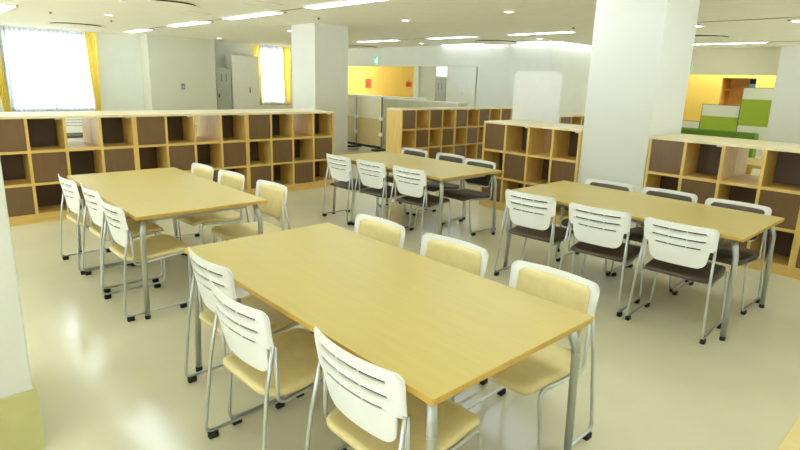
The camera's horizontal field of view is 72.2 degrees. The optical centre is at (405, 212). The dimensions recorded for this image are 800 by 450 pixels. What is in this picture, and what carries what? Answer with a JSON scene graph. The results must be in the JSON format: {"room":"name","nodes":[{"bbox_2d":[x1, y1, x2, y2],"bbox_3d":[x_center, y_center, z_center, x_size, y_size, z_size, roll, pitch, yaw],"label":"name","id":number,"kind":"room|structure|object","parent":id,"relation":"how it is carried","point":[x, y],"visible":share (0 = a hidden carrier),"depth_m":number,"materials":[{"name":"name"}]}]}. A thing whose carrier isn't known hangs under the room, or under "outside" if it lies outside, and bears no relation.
{"room":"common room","nodes":[
{"label":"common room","id":0,"kind":"room"},
{"bbox_2d":[0,160,44,449],"bbox_3d":[-2.040,-0.324,2.061,0.753,2.700,0.769,-10,18,-42],"label":"pillar","id":1,"kind":"structure","parent":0,"point":[21,428],"depth_m":2.22,"materials":[{"name":"paint"}]},
{"bbox_2d":[0,25,292,111],"bbox_3d":[-9.155,-3.985,16.383,16.600,2.700,0.200,-10,18,-42],"label":"wall","id":2,"kind":"structure","parent":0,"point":[119,57],"depth_m":16.72,"materials":[{"name":"white paint"}]},
{"bbox_2d":[139,34,216,124],"bbox_3d":[-7.208,-4.202,17.549,2.070,2.700,0.700,-10,18,-42],"label":"wall pier","id":3,"kind":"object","parent":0,"point":[167,62],"visible":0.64,"depth_m":17.13,"materials":[{"name":"white paint"}]},
{"bbox_2d":[291,23,347,150],"bbox_3d":[-1.912,-2.767,12.272,0.870,2.700,0.920,-10,18,-42],"label":"pillar","id":4,"kind":"structure","parent":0,"point":[319,51],"depth_m":11.88,"materials":[{"name":"paint"}]},
{"bbox_2d":[0,0,799,48],"bbox_3d":[0.478,-3.671,10.309,22.600,0.120,24.600,-10,18,-42],"label":"ceiling","id":5,"kind":"structure","parent":0,"point":[486,19],"depth_m":10.42,"materials":[{"name":"paint"}]},
{"bbox_2d":[0,56,10,111],"bbox_3d":[-10.780,-3.634,14.505,0.420,2.550,0.103,-10,18,-42],"label":"drape","id":6,"kind":"object","parent":5,"relation":"hanging from","point":[4,98],"visible":0.72,"depth_m":14.65,"materials":[{"name":"fabric"}]},
{"bbox_2d":[0,26,96,111],"bbox_3d":[-9.926,-3.818,15.411,2.270,2.540,0.090,-10,18,-42],"label":"sheer curtain","id":7,"kind":"object","parent":5,"relation":"hanging from","point":[44,70],"visible":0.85,"depth_m":15.28,"materials":[{"name":"fabric"}]},
{"bbox_2d":[44,22,105,28],"bbox_3d":[-8.203,-4.670,13.656,1.320,0.038,1.320,-10,18,-42],"label":"ceiling vent","id":8,"kind":"object","parent":5,"relation":"in","point":[62,24],"visible":1,"depth_m":13.43,"materials":[{"name":"metal"}]},
{"bbox_2d":[84,32,100,110],"bbox_3d":[-9.090,-3.946,16.033,0.300,2.550,0.103,-10,18,-42],"label":"drape","id":9,"kind":"object","parent":5,"relation":"hanging from","point":[90,37],"visible":0.91,"depth_m":15.95,"materials":[{"name":"yellow fabric"}]},
{"bbox_2d":[115,0,202,9],"bbox_3d":[-4.021,-3.417,8.986,1.320,0.038,1.320,-10,18,-42],"label":"ceiling vent","id":10,"kind":"object","parent":5,"relation":"in","point":[152,4],"visible":1,"depth_m":8.87,"materials":[{"name":"metal"}]},
{"bbox_2d":[165,20,212,26],"bbox_3d":[-4.918,-4.270,12.392,0.300,0.022,2.000,-10,18,-42],"label":"recessed light","id":11,"kind":"object","parent":5,"relation":"in","point":[197,22],"visible":1,"depth_m":12.23,"materials":[{"name":"white"}]},
{"bbox_2d":[171,22,209,26],"bbox_3d":[-4.918,-4.272,12.392,0.240,0.013,1.940,-10,18,-42],"label":"diffuser","id":12,"kind":"object","parent":11,"relation":"attached to","point":[184,23],"depth_m":12.39,"materials":[{"name":"white"}]},
{"bbox_2d":[219,10,285,19],"bbox_3d":[-2.902,-3.699,10.279,0.300,0.022,2.050,-10,18,-42],"label":"recessed light","id":13,"kind":"object","parent":5,"relation":"in","point":[270,12],"visible":1,"depth_m":10.18,"materials":[{"name":"white"}]},
{"bbox_2d":[223,12,279,19],"bbox_3d":[-2.902,-3.701,10.279,0.240,0.013,1.990,-10,18,-42],"label":"diffuser","id":14,"kind":"object","parent":13,"relation":"attached to","point":[257,14],"depth_m":10.22,"materials":[{"name":"white plastic"}]},
{"bbox_2d":[253,44,261,103],"bbox_3d":[-5.246,-4.906,19.441,0.260,2.030,0.103,-10,18,-42],"label":"drape","id":15,"kind":"object","parent":5,"relation":"hanging from","point":[256,48],"visible":0.63,"depth_m":19.41,"materials":[{"name":"fabric"}]},
{"bbox_2d":[243,1,283,6],"bbox_3d":[-2.245,-3.297,8.656,0.460,0.006,0.460,-10,18,-42],"label":"access hatch","id":16,"kind":"object","parent":5,"relation":"attached to","point":[258,3],"visible":1,"depth_m":8.64,"materials":[{"name":"paint"}]},
{"bbox_2d":[260,45,284,103],"bbox_3d":[-4.858,-5.005,19.925,1.100,2.020,0.088,-10,18,-42],"label":"sheer curtain","id":17,"kind":"object","parent":5,"relation":"hanging from","point":[272,74],"visible":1,"depth_m":19.94,"materials":[{"name":"fabric"}]},
{"bbox_2d":[282,47,290,103],"bbox_3d":[-4.367,-5.068,20.235,0.350,2.030,0.103,-10,18,-42],"label":"drape","id":18,"kind":"object","parent":5,"relation":"hanging from","point":[286,50],"visible":1,"depth_m":20.22,"materials":[{"name":"fabric"}]},
{"bbox_2d":[301,0,387,9],"bbox_3d":[-0.887,-3.128,8.167,0.300,0.022,2.000,-10,18,-42],"label":"recessed light","id":19,"kind":"object","parent":5,"relation":"in","point":[340,3],"visible":1,"depth_m":8.26,"materials":[{"name":"white"}]},
{"bbox_2d":[425,35,479,38],"bbox_3d":[1.151,-4.408,13.779,0.300,0.022,1.600,-10,18,-42],"label":"recessed light","id":20,"kind":"object","parent":5,"relation":"in","point":[468,36],"visible":1,"depth_m":13.68,"materials":[{"name":"white"}]},
{"bbox_2d":[428,36,471,38],"bbox_3d":[1.151,-4.409,13.779,0.240,0.013,1.540,-10,18,-42],"label":"diffuser","id":21,"kind":"object","parent":20,"relation":"attached to","point":[449,37],"depth_m":13.71,"materials":[{"name":"white"}]},
{"bbox_2d":[149,8,797,41],"bbox_3d":[3.346,-3.580,10.586,21.266,0.006,7.178,8,15,23],"label":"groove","id":22,"kind":"object","parent":5,"relation":"attached to","point":[296,8],"visible":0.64,"depth_m":9.08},
{"bbox_2d":[471,39,519,44],"bbox_3d":[2.414,-4.592,14.752,1.320,0.038,1.320,-10,18,-42],"label":"ceiling vent","id":23,"kind":"object","parent":5,"relation":"in","point":[485,41],"visible":0.99,"depth_m":14.49,"materials":[{"name":"paint"}]},
{"bbox_2d":[505,30,576,35],"bbox_3d":[2.922,-3.906,11.922,0.300,0.022,1.630,-10,18,-42],"label":"recessed light","id":24,"kind":"object","parent":5,"relation":"in","point":[569,31],"visible":1,"depth_m":11.87,"materials":[{"name":"white"}]},
{"bbox_2d":[512,32,573,34],"bbox_3d":[2.922,-3.907,11.922,0.240,0.013,1.570,-10,18,-42],"label":"diffuser","id":25,"kind":"object","parent":24,"relation":"attached to","point":[529,33],"depth_m":11.90,"materials":[{"name":"white"}]},
{"bbox_2d":[694,34,734,40],"bbox_3d":[6.306,-3.751,11.764,1.320,0.038,1.320,-10,18,-42],"label":"ceiling vent","id":26,"kind":"object","parent":5,"relation":"in","point":[698,37],"visible":0.58,"depth_m":11.39,"materials":[{"name":"metal"}]},
{"bbox_2d":[694,41,768,44],"bbox_3d":[7.541,-4.007,12.964,0.300,0.022,1.770,-10,18,-42],"label":"recessed light","id":27,"kind":"object","parent":5,"relation":"in","point":[758,42],"visible":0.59,"depth_m":12.82,"materials":[{"name":"white"}]},
{"bbox_2d":[10,125,799,449],"bbox_3d":[0.391,-0.939,10.963,22.600,0.100,24.600,-10,18,-42],"label":"floor","id":28,"kind":"structure","parent":0,"point":[103,380],"depth_m":3.22,"materials":[{"name":"plastic"}]},
{"bbox_2d":[0,111,137,225],"bbox_3d":[-3.870,-0.552,6.166,1.387,1.116,0.740,-10,18,-42],"label":"cube bookcase","id":29,"kind":"object","parent":28,"relation":"on","point":[35,148],"visible":0.73,"depth_m":5.92,"materials":[{"name":"brown wood"}]},
{"bbox_2d":[65,118,82,137],"bbox_3d":[-6.225,-1.433,10.306,0.514,0.752,0.501,-9,17,-37],"label":"chair","id":30,"kind":"object","parent":28,"relation":"on","point":[73,125],"visible":0.41,"depth_m":10.11,"materials":[{"name":"white plastic"}]},
{"bbox_2d":[58,174,135,274],"bbox_3d":[-2.583,0.050,4.606,0.514,0.752,0.501,14,18,42],"label":"chair","id":31,"kind":"object","parent":28,"relation":"on","point":[69,187],"visible":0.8,"depth_m":4.38,"materials":[{"name":"white plastic"}]},
{"bbox_2d":[81,183,163,292],"bbox_3d":[-2.196,0.146,4.259,0.501,0.752,0.514,-11,18,-43],"label":"chair","id":32,"kind":"object","parent":28,"relation":"on","point":[92,198],"visible":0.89,"depth_m":4.12,"materials":[{"name":"white plastic"}]},
{"bbox_2d":[100,197,191,321],"bbox_3d":[-1.798,0.266,3.812,0.501,0.752,0.514,-11,18,-43],"label":"chair","id":33,"kind":"object","parent":28,"relation":"on","point":[161,245],"visible":0.98,"depth_m":3.70,"materials":[{"name":"white plastic"}]},
{"bbox_2d":[67,167,266,319],"bbox_3d":[-1.978,0.132,4.457,0.908,0.700,1.820,-10,18,-42],"label":"work table","id":34,"kind":"object","parent":28,"relation":"on","point":[145,195],"visible":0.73,"depth_m":4.08,"materials":[{"name":"brown wood"}]},
{"bbox_2d":[118,110,248,193],"bbox_3d":[-2.851,-0.740,7.088,1.387,1.116,0.740,-10,18,-42],"label":"cube bookcase","id":35,"kind":"object","parent":28,"relation":"on","point":[164,138],"visible":0.56,"depth_m":6.93,"materials":[{"name":"brown wood"}]},
{"bbox_2d":[154,163,223,254],"bbox_3d":[-2.059,-0.053,5.109,0.501,0.752,0.514,-11,19,-44],"label":"chair","id":36,"kind":"object","parent":28,"relation":"on","point":[202,170],"visible":0.35,"depth_m":5.20,"materials":[{"name":"white plastic"}]},
{"bbox_2d":[193,166,211,179],"bbox_3d":[-1.917,-0.304,5.185,0.076,0.236,0.372,-11,19,-44],"label":"cushion","id":37,"kind":"object","parent":36,"relation":"on","point":[202,171],"depth_m":5.18,"materials":[{"name":"fabric"}]},
{"bbox_2d":[176,170,248,255],"bbox_3d":[-1.678,0.041,4.767,0.514,0.752,0.501,14,18,42],"label":"chair","id":38,"kind":"object","parent":28,"relation":"on","point":[234,180],"visible":0.43,"depth_m":4.72,"materials":[{"name":"beige fabric"}]},
{"bbox_2d":[220,173,242,190],"bbox_3d":[-1.539,-0.210,4.846,0.372,0.236,0.076,14,18,42],"label":"cushion","id":39,"kind":"object","parent":38,"relation":"on","point":[233,180],"depth_m":4.83,"materials":[{"name":"beige fabric"}]},
{"bbox_2d":[215,68,231,109],"bbox_3d":[-6.235,-3.965,18.590,0.520,1.815,0.530,-10,18,-42],"label":"locker","id":40,"kind":"object","parent":28,"relation":"on","point":[223,75],"visible":0.56,"depth_m":18.36,"materials":[{"name":"grey metal"}]},
{"bbox_2d":[225,55,259,108],"bbox_3d":[-5.631,-4.276,19.025,0.970,2.255,0.512,-10,18,-42],"label":"tall cabinet","id":41,"kind":"object","parent":28,"relation":"on","point":[244,69],"visible":0.59,"depth_m":18.75,"materials":[{"name":"white metal"}]},
{"bbox_2d":[184,247,308,425],"bbox_3d":[-0.795,0.543,2.790,0.501,0.752,0.514,-11,19,-43],"label":"chair","id":42,"kind":"object","parent":28,"relation":"on","point":[204,271],"visible":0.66,"depth_m":2.66,"materials":[{"name":"white plastic"}]},
{"bbox_2d":[195,262,224,289],"bbox_3d":[-0.923,0.346,2.607,0.076,0.236,0.372,-11,19,-43],"label":"chair back","id":43,"kind":"object","parent":42,"relation":"on","point":[205,273],"depth_m":2.52,"materials":[{"name":"beige plastic"}]},
{"bbox_2d":[211,180,289,242],"bbox_3d":[-1.221,0.157,4.345,0.501,0.752,0.514,-11,19,-44],"label":"chair","id":44,"kind":"object","parent":28,"relation":"on","point":[275,194],"visible":0.64,"depth_m":4.36,"materials":[{"name":"white plastic"}]},
{"bbox_2d":[258,184,284,218],"bbox_3d":[-1.079,-0.094,4.422,0.076,0.236,0.372,-11,19,-44],"label":"cushion","id":45,"kind":"object","parent":44,"relation":"on","point":[274,194],"depth_m":4.41,"materials":[{"name":"beige fabric"}]},
{"bbox_2d":[204,281,348,449],"bbox_3d":[-0.530,0.656,2.355,0.501,0.752,0.514,-11,19,-44],"label":"chair","id":46,"kind":"object","parent":28,"relation":"on","point":[278,365],"visible":0.88,"depth_m":2.20,"materials":[{"name":"white plastic"}]},
{"bbox_2d":[219,300,268,358],"bbox_3d":[-0.658,0.459,2.171,0.076,0.236,0.372,-11,19,-44],"label":"chair back","id":47,"kind":"object","parent":46,"relation":"on","point":[243,329],"depth_m":2.10,"materials":[{"name":"beige plastic"}]},
{"bbox_2d":[227,109,333,195],"bbox_3d":[-1.831,-0.928,8.009,1.387,1.116,0.740,-10,18,-42],"label":"cube bookcase","id":48,"kind":"object","parent":28,"relation":"on","point":[289,148],"visible":0.64,"depth_m":7.87,"materials":[{"name":"brown wood"}]},
{"bbox_2d":[322,153,377,224],"bbox_3d":[-0.624,-0.308,6.363,0.501,0.752,0.514,-10,18,-42],"label":"chair","id":49,"kind":"object","parent":28,"relation":"on","point":[339,167],"visible":0.87,"depth_m":6.19,"materials":[{"name":"white plastic"}]},
{"bbox_2d":[330,158,349,176],"bbox_3d":[-0.756,-0.506,6.184,0.076,0.236,0.372,-10,18,-42],"label":"chair back","id":50,"kind":"object","parent":49,"relation":"on","point":[339,167],"depth_m":6.12,"materials":[{"name":"plastic"}]},
{"bbox_2d":[304,214,404,333],"bbox_3d":[-0.309,0.436,3.303,0.501,0.752,0.514,-11,18,-43],"label":"chair","id":51,"kind":"object","parent":28,"relation":"on","point":[384,230],"visible":0.31,"depth_m":3.37,"materials":[{"name":"white plastic"}]},
{"bbox_2d":[358,219,400,246],"bbox_3d":[-0.165,0.186,3.378,0.076,0.236,0.372,-11,18,-43],"label":"cushion","id":52,"kind":"object","parent":51,"relation":"on","point":[382,230],"depth_m":3.37,"materials":[{"name":"beige fabric"}]},
{"bbox_2d":[348,95,361,146],"bbox_3d":[-1.424,-2.233,13.233,0.320,1.205,0.945,-10,18,-42],"label":"screen","id":53,"kind":"object","parent":28,"relation":"on","point":[352,99],"visible":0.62,"depth_m":13.03,"materials":[{"name":"beige fabric"}]},
{"bbox_2d":[357,96,385,151],"bbox_3d":[-0.813,-2.060,12.593,0.320,1.205,0.945,-10,18,-42],"label":"screen","id":54,"kind":"object","parent":28,"relation":"on","point":[369,108],"visible":0.98,"depth_m":12.55,"materials":[{"name":"white laminate"}]},
{"bbox_2d":[351,159,410,229],"bbox_3d":[-0.244,-0.212,6.015,0.501,0.752,0.514,-11,19,-44],"label":"chair","id":55,"kind":"object","parent":28,"relation":"on","point":[371,174],"visible":0.84,"depth_m":5.84,"materials":[{"name":"white plastic"}]},
{"bbox_2d":[359,163,379,176],"bbox_3d":[-0.372,-0.409,5.831,0.076,0.236,0.372,-11,19,-44],"label":"chair back","id":56,"kind":"object","parent":55,"relation":"on","point":[365,169],"depth_m":5.78,"materials":[{"name":"plastic"}]},
{"bbox_2d":[348,94,426,99],"bbox_3d":[-0.684,-2.715,15.514,0.350,1.165,3.240,-10,18,-42],"label":"countertop","id":57,"kind":"structure","parent":28,"relation":"on","point":[348,94],"depth_m":14.97,"materials":[{"name":"white laminate"}]},
{"bbox_2d":[184,223,593,449],"bbox_3d":[-0.215,0.636,2.589,0.908,0.700,1.820,-10,18,-42],"label":"work table","id":58,"kind":"object","parent":28,"relation":"on","point":[445,329],"visible":0.88,"depth_m":2.22,"materials":[{"name":"brown wood"}]},
{"bbox_2d":[305,327,481,449],"bbox_3d":[-0.033,0.766,1.963,0.501,0.752,0.514,-11,18,-43],"label":"chair","id":59,"kind":"object","parent":28,"relation":"on","point":[374,410],"visible":0.96,"depth_m":1.81,"materials":[{"name":"white plastic"}]},
{"bbox_2d":[325,351,397,433],"bbox_3d":[-0.162,0.569,1.781,0.076,0.236,0.372,-11,18,-43],"label":"chair back","id":60,"kind":"object","parent":59,"relation":"on","point":[366,395],"depth_m":1.72,"materials":[{"name":"beige plastic"}]},
{"bbox_2d":[378,147,428,214],"bbox_3d":[-0.034,-0.411,6.874,0.501,0.752,0.514,-11,19,-44],"label":"chair","id":61,"kind":"object","parent":28,"relation":"on","point":[410,151],"visible":0.3,"depth_m":6.91,"materials":[{"name":"white plastic"}]},
{"bbox_2d":[404,150,424,156],"bbox_3d":[0.108,-0.662,6.951,0.076,0.236,0.372,-11,19,-44],"label":"cushion","id":62,"kind":"object","parent":61,"relation":"on","point":[421,153],"depth_m":6.93,"materials":[{"name":"fabric"}]},
{"bbox_2d":[332,151,501,234],"bbox_3d":[0.054,-0.219,6.195,0.908,0.700,1.820,-10,18,-42],"label":"work table","id":63,"kind":"object","parent":28,"relation":"on","point":[436,170],"visible":0.73,"depth_m":5.88,"materials":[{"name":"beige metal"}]},
{"bbox_2d":[387,165,450,241],"bbox_3d":[0.158,-0.110,5.643,0.514,0.752,0.501,14,18,42],"label":"chair","id":64,"kind":"object","parent":28,"relation":"on","point":[409,182],"visible":0.91,"depth_m":5.47,"materials":[{"name":"white plastic"}]},
{"bbox_2d":[396,170,419,184],"bbox_3d":[0.033,-0.306,5.457,0.372,0.236,0.076,14,18,42],"label":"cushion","id":65,"kind":"object","parent":64,"relation":"on","point":[403,177],"depth_m":5.41,"materials":[{"name":"plastic"}]},
{"bbox_2d":[386,107,455,158],"bbox_3d":[0.297,-1.383,10.191,1.387,1.116,0.400,-10,18,-42],"label":"cube bookcase","id":66,"kind":"object","parent":28,"relation":"on","point":[431,130],"visible":0.73,"depth_m":10.00,"materials":[{"name":"brown wood"}]},
{"bbox_2d":[382,98,468,142],"bbox_3d":[0.377,-2.167,13.400,0.350,1.150,2.690,-10,18,-42],"label":"countertop","id":67,"kind":"structure","parent":28,"relation":"on","point":[387,102],"depth_m":13.46,"materials":[{"name":"white laminate"}]},
{"bbox_2d":[411,152,465,223],"bbox_3d":[0.383,-0.303,6.480,0.501,0.752,0.514,-10,18,-42],"label":"chair","id":68,"kind":"object","parent":28,"relation":"on","point":[433,186],"visible":0.45,"depth_m":6.50,"materials":[{"name":"white plastic"}]},
{"bbox_2d":[439,155,461,163],"bbox_3d":[0.529,-0.553,6.552,0.076,0.236,0.372,-10,18,-42],"label":"cushion","id":69,"kind":"object","parent":68,"relation":"on","point":[451,158],"depth_m":6.54,"materials":[{"name":"fabric"}]},
{"bbox_2d":[435,77,446,100],"bbox_3d":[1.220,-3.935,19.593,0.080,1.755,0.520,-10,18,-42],"label":"locker","id":70,"kind":"object","parent":28,"relation":"on","point":[440,83],"visible":0.49,"depth_m":19.46,"materials":[{"name":"grey metal"}]},
{"bbox_2d":[420,233,487,398],"bbox_3d":[0.114,0.545,2.903,0.514,0.752,0.501,14,18,42],"label":"chair","id":71,"kind":"object","parent":28,"relation":"on","point":[468,257],"visible":0.31,"depth_m":2.97,"materials":[{"name":"beige fabric"}]},
{"bbox_2d":[425,239,481,275],"bbox_3d":[0.254,0.294,2.982,0.372,0.236,0.076,14,18,42],"label":"cushion","id":72,"kind":"object","parent":71,"relation":"on","point":[466,257],"depth_m":2.97,"materials":[{"name":"beige leather"}]},
{"bbox_2d":[437,158,495,235],"bbox_3d":[0.672,-0.189,6.041,0.501,0.752,0.514,-10,18,-42],"label":"chair","id":73,"kind":"object","parent":28,"relation":"on","point":[463,194],"visible":0.76,"depth_m":6.03,"materials":[{"name":"white plastic"}]},
{"bbox_2d":[465,161,492,185],"bbox_3d":[0.818,-0.438,6.113,0.076,0.236,0.372,-10,18,-42],"label":"cushion","id":74,"kind":"object","parent":73,"relation":"on","point":[479,181],"depth_m":6.09,"materials":[{"name":"leather"}]},
{"bbox_2d":[446,107,500,159],"bbox_3d":[1.316,-1.571,11.112,1.387,1.116,0.400,-10,18,-42],"label":"cube bookcase","id":75,"kind":"object","parent":28,"relation":"on","point":[469,121],"visible":0.52,"depth_m":10.92,"materials":[{"name":"brown wood"}]},
{"bbox_2d":[495,106,512,119],"bbox_3d":[2.335,-1.759,12.034,1.387,1.116,0.400,-10,18,-42],"label":"cube bookcase","id":76,"kind":"object","parent":28,"relation":"on","point":[506,111],"visible":0.14,"depth_m":11.49,"materials":[{"name":"brown wood"}]},
{"bbox_2d":[451,260,599,449],"bbox_3d":[0.530,0.661,2.475,0.501,0.752,0.514,-11,18,-43],"label":"chair","id":77,"kind":"object","parent":28,"relation":"on","point":[549,365],"visible":0.53,"depth_m":2.44,"materials":[{"name":"beige fabric"}]},
{"bbox_2d":[516,267,590,334],"bbox_3d":[0.674,0.411,2.550,0.076,0.236,0.372,-11,18,-43],"label":"cushion","id":78,"kind":"object","parent":77,"relation":"on","point":[566,290],"depth_m":2.53,"materials":[{"name":"beige fabric"}]},
{"bbox_2d":[479,120,582,223],"bbox_3d":[1.741,-0.564,6.969,0.740,1.116,1.387,-10,18,-42],"label":"cube bookcase","id":79,"kind":"object","parent":28,"relation":"on","point":[528,153],"visible":0.54,"depth_m":6.84,"materials":[{"name":"brown wood"}]},
{"bbox_2d":[494,189,574,275],"bbox_3d":[1.107,0.179,4.562,0.514,0.752,0.501,14,18,41],"label":"chair","id":80,"kind":"object","parent":28,"relation":"on","point":[532,214],"visible":0.88,"depth_m":4.39,"materials":[{"name":"white plastic"}]},
{"bbox_2d":[511,195,546,214],"bbox_3d":[0.985,-0.016,4.374,0.372,0.236,0.076,14,18,41],"label":"cushion","id":81,"kind":"object","parent":80,"relation":"on","point":[520,204],"depth_m":4.33,"materials":[{"name":"plastic"}]},
{"bbox_2d":[512,71,563,122],"bbox_3d":[2.055,-1.436,9.150,0.430,1.815,0.920,-10,18,-42],"label":"screen","id":82,"kind":"object","parent":28,"relation":"on","point":[537,94],"visible":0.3,"depth_m":9.10,"materials":[{"name":"white plastic"}]},
{"bbox_2d":[559,113,584,124],"bbox_3d":[2.889,-1.180,9.691,1.387,1.116,0.400,-10,18,-42],"label":"cube bookcase","id":83,"kind":"object","parent":28,"relation":"on","point":[566,118],"visible":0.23,"depth_m":9.42,"materials":[{"name":"brown wood"}]},
{"bbox_2d":[555,179,633,275],"bbox_3d":[1.696,0.111,4.925,0.501,0.752,0.514,-11,18,-43],"label":"chair","id":84,"kind":"object","parent":28,"relation":"on","point":[602,183],"visible":0.3,"depth_m":4.96,"materials":[{"name":"white plastic"}]},
{"bbox_2d":[590,182,628,190],"bbox_3d":[1.840,-0.139,4.999,0.076,0.236,0.372,-11,18,-43],"label":"cushion","id":85,"kind":"object","parent":84,"relation":"on","point":[613,185],"depth_m":4.97,"materials":[{"name":"leather"}]},
{"bbox_2d":[559,203,642,316],"bbox_3d":[1.500,0.294,4.135,0.514,0.752,0.501,14,18,40],"label":"chair","id":86,"kind":"object","parent":28,"relation":"on","point":[599,232],"visible":0.92,"depth_m":3.95,"materials":[{"name":"white plastic"}]},
{"bbox_2d":[576,209,620,231],"bbox_3d":[1.380,0.100,3.945,0.372,0.236,0.076,14,18,40],"label":"cushion","id":87,"kind":"object","parent":86,"relation":"on","point":[587,220],"depth_m":3.90,"materials":[{"name":"plastic"}]},
{"bbox_2d":[503,181,784,340],"bbox_3d":[1.798,0.264,4.413,0.908,0.700,1.820,-10,18,-42],"label":"work table","id":88,"kind":"object","parent":28,"relation":"on","point":[733,225],"visible":0.81,"depth_m":4.10,"materials":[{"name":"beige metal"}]},
{"bbox_2d":[611,187,697,291],"bbox_3d":[2.080,0.205,4.586,0.501,0.752,0.514,-11,19,-44],"label":"chair","id":89,"kind":"object","parent":28,"relation":"on","point":[637,233],"visible":0.3,"depth_m":4.63,"materials":[{"name":"white plastic"}]},
{"bbox_2d":[646,191,691,201],"bbox_3d":[2.222,-0.046,4.663,0.076,0.236,0.372,-11,19,-44],"label":"cushion","id":90,"kind":"object","parent":89,"relation":"on","point":[677,195],"depth_m":4.63,"materials":[{"name":"leather"}]},
{"bbox_2d":[625,217,727,344],"bbox_3d":[1.896,0.399,3.750,0.514,0.752,0.501,14,18,42],"label":"chair","id":91,"kind":"object","parent":28,"relation":"on","point":[683,251],"visible":0.98,"depth_m":3.58,"materials":[{"name":"white plastic"}]},
{"bbox_2d":[653,224,706,249],"bbox_3d":[1.771,0.203,3.563,0.372,0.236,0.076,14,18,42],"label":"cushion","id":92,"kind":"object","parent":91,"relation":"on","point":[665,236],"depth_m":3.52,"materials":[{"name":"plastic"}]},
{"bbox_2d":[682,120,699,127],"bbox_3d":[8.086,-2.372,16.186,0.400,0.732,1.060,-10,18,-42],"label":"screen","id":93,"kind":"object","parent":28,"relation":"on","point":[685,123],"visible":0.13,"depth_m":15.91,"materials":[{"name":"grey metal"}]},
{"bbox_2d":[639,133,799,276],"bbox_3d":[3.209,-0.153,5.452,0.740,1.116,1.387,-10,18,-42],"label":"cube bookcase","id":94,"kind":"object","parent":28,"relation":"on","point":[706,167],"visible":0.63,"depth_m":5.23,"materials":[{"name":"brown wood"}]},
{"bbox_2d":[699,104,739,130],"bbox_3d":[8.773,-2.411,15.388,0.400,1.222,0.970,-10,18,-42],"label":"screen","id":95,"kind":"object","parent":28,"relation":"on","point":[713,116],"visible":0.58,"depth_m":15.31,"materials":[{"name":"green fabric"}]},
{"bbox_2d":[681,127,758,157],"bbox_3d":[4.294,-0.672,7.944,0.750,1.030,1.120,-10,18,-42],"label":"bench sofa","id":96,"kind":"object","parent":28,"relation":"on","point":[695,131],"visible":0.1,"depth_m":7.83,"materials":[{"name":"green fabric"}]},
{"bbox_2d":[672,198,771,314],"bbox_3d":[2.415,0.312,4.186,0.501,0.752,0.514,-11,18,-43],"label":"chair","id":97,"kind":"object","parent":28,"relation":"on","point":[724,251],"visible":0.55,"depth_m":4.15,"materials":[{"name":"white plastic"}]},
{"bbox_2d":[711,202,764,239],"bbox_3d":[2.559,0.062,4.260,0.076,0.236,0.372,-11,18,-43],"label":"cushion","id":98,"kind":"object","parent":97,"relation":"on","point":[741,206],"depth_m":4.23,"materials":[{"name":"leather"}]},
{"bbox_2d":[745,158,762,174],"bbox_3d":[4.278,-0.216,6.587,0.800,0.775,0.600,-10,18,-42],"label":"side table","id":99,"kind":"object","parent":28,"relation":"on","point":[752,163],"visible":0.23,"depth_m":6.58,"materials":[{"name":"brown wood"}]},
{"bbox_2d":[736,87,773,151],"bbox_3d":[9.367,-2.463,14.645,0.400,1.707,0.850,-10,18,-42],"label":"screen","id":100,"kind":"object","parent":28,"relation":"on","point":[755,107],"visible":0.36,"depth_m":14.61,"materials":[{"name":"green fabric"}]},
{"bbox_2d":[777,416,799,449],"bbox_3d":[1.502,1.124,0.786,0.908,0.700,1.820,-10,18,-42],"label":"work table","id":101,"kind":"object","parent":28,"relation":"on","point":[791,441],"visible":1,"depth_m":1.43,"materials":[{"name":"beige wood"}]},
{"bbox_2d":[789,227,799,279],"bbox_3d":[4.149,0.113,4.467,0.740,1.116,1.387,-10,18,-42],"label":"cube bookcase","id":102,"kind":"object","parent":28,"relation":"on","point":[795,268],"visible":1,"depth_m":4.79,"materials":[{"name":"brown wood"}]},
{"bbox_2d":[348,66,477,106],"bbox_3d":[0.259,-4.709,20.663,0.120,2.700,9.200,-10,18,-42],"label":"wall","id":103,"kind":"structure","parent":0,"point":[385,80],"depth_m":21.38,"materials":[{"name":"yellow paint"}]},
{"bbox_2d":[413,66,420,97],"bbox_3d":[0.457,-4.635,20.383,0.220,2.700,0.245,-10,18,-42],"label":"post","id":104,"kind":"object","parent":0,"point":[416,84],"visible":0.29,"depth_m":20.25,"materials":[{"name":"paint"}]},
{"bbox_2d":[348,42,591,112],"bbox_3d":[1.688,-4.362,19.409,3.740,2.700,10.250,-10,18,-42],"label":"wall","id":105,"kind":"structure","parent":0,"point":[498,65],"depth_m":15.64,"materials":[{"name":"white paint"}]},
{"bbox_2d":[446,67,476,106],"bbox_3d":[1.883,-3.989,18.802,0.062,2.230,1.320,-10,18,-42],"label":"sliding door","id":106,"kind":"structure","parent":105,"relation":"in","point":[461,81],"depth_m":18.65,"materials":[{"name":"white laminate"}]},
{"bbox_2d":[577,0,699,227],"bbox_3d":[2.533,-1.136,6.060,0.795,2.700,0.750,-10,18,-42],"label":"pillar","id":107,"kind":"structure","parent":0,"point":[642,50],"depth_m":5.72,"materials":[{"name":"paint"}]},
{"bbox_2d":[683,74,776,120],"bbox_3d":[9.289,-3.222,15.668,0.150,2.700,5.900,-10,18,-42],"label":"wall","id":108,"kind":"structure","parent":0,"point":[701,89],"depth_m":16.03,"materials":[{"name":"yellow paint"}]},
{"bbox_2d":[689,47,781,74],"bbox_3d":[7.907,-3.209,15.431,0.200,2.700,4.370,-10,18,-42],"label":"wall","id":109,"kind":"structure","parent":0,"point":[752,60],"depth_m":14.31,"materials":[{"name":"white paint"}]},
{"bbox_2d":[720,78,751,105],"bbox_3d":[9.666,-2.912,15.886,0.610,2.020,1.020,-10,18,-42],"label":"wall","id":110,"kind":"structure","parent":0,"point":[729,97],"depth_m":16.06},
{"bbox_2d":[762,46,799,156],"bbox_3d":[9.835,-2.646,13.338,0.700,2.700,1.430,-10,18,-42],"label":"pillar","id":111,"kind":"structure","parent":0,"point":[783,125],"depth_m":13.37,"materials":[{"name":"paint"}]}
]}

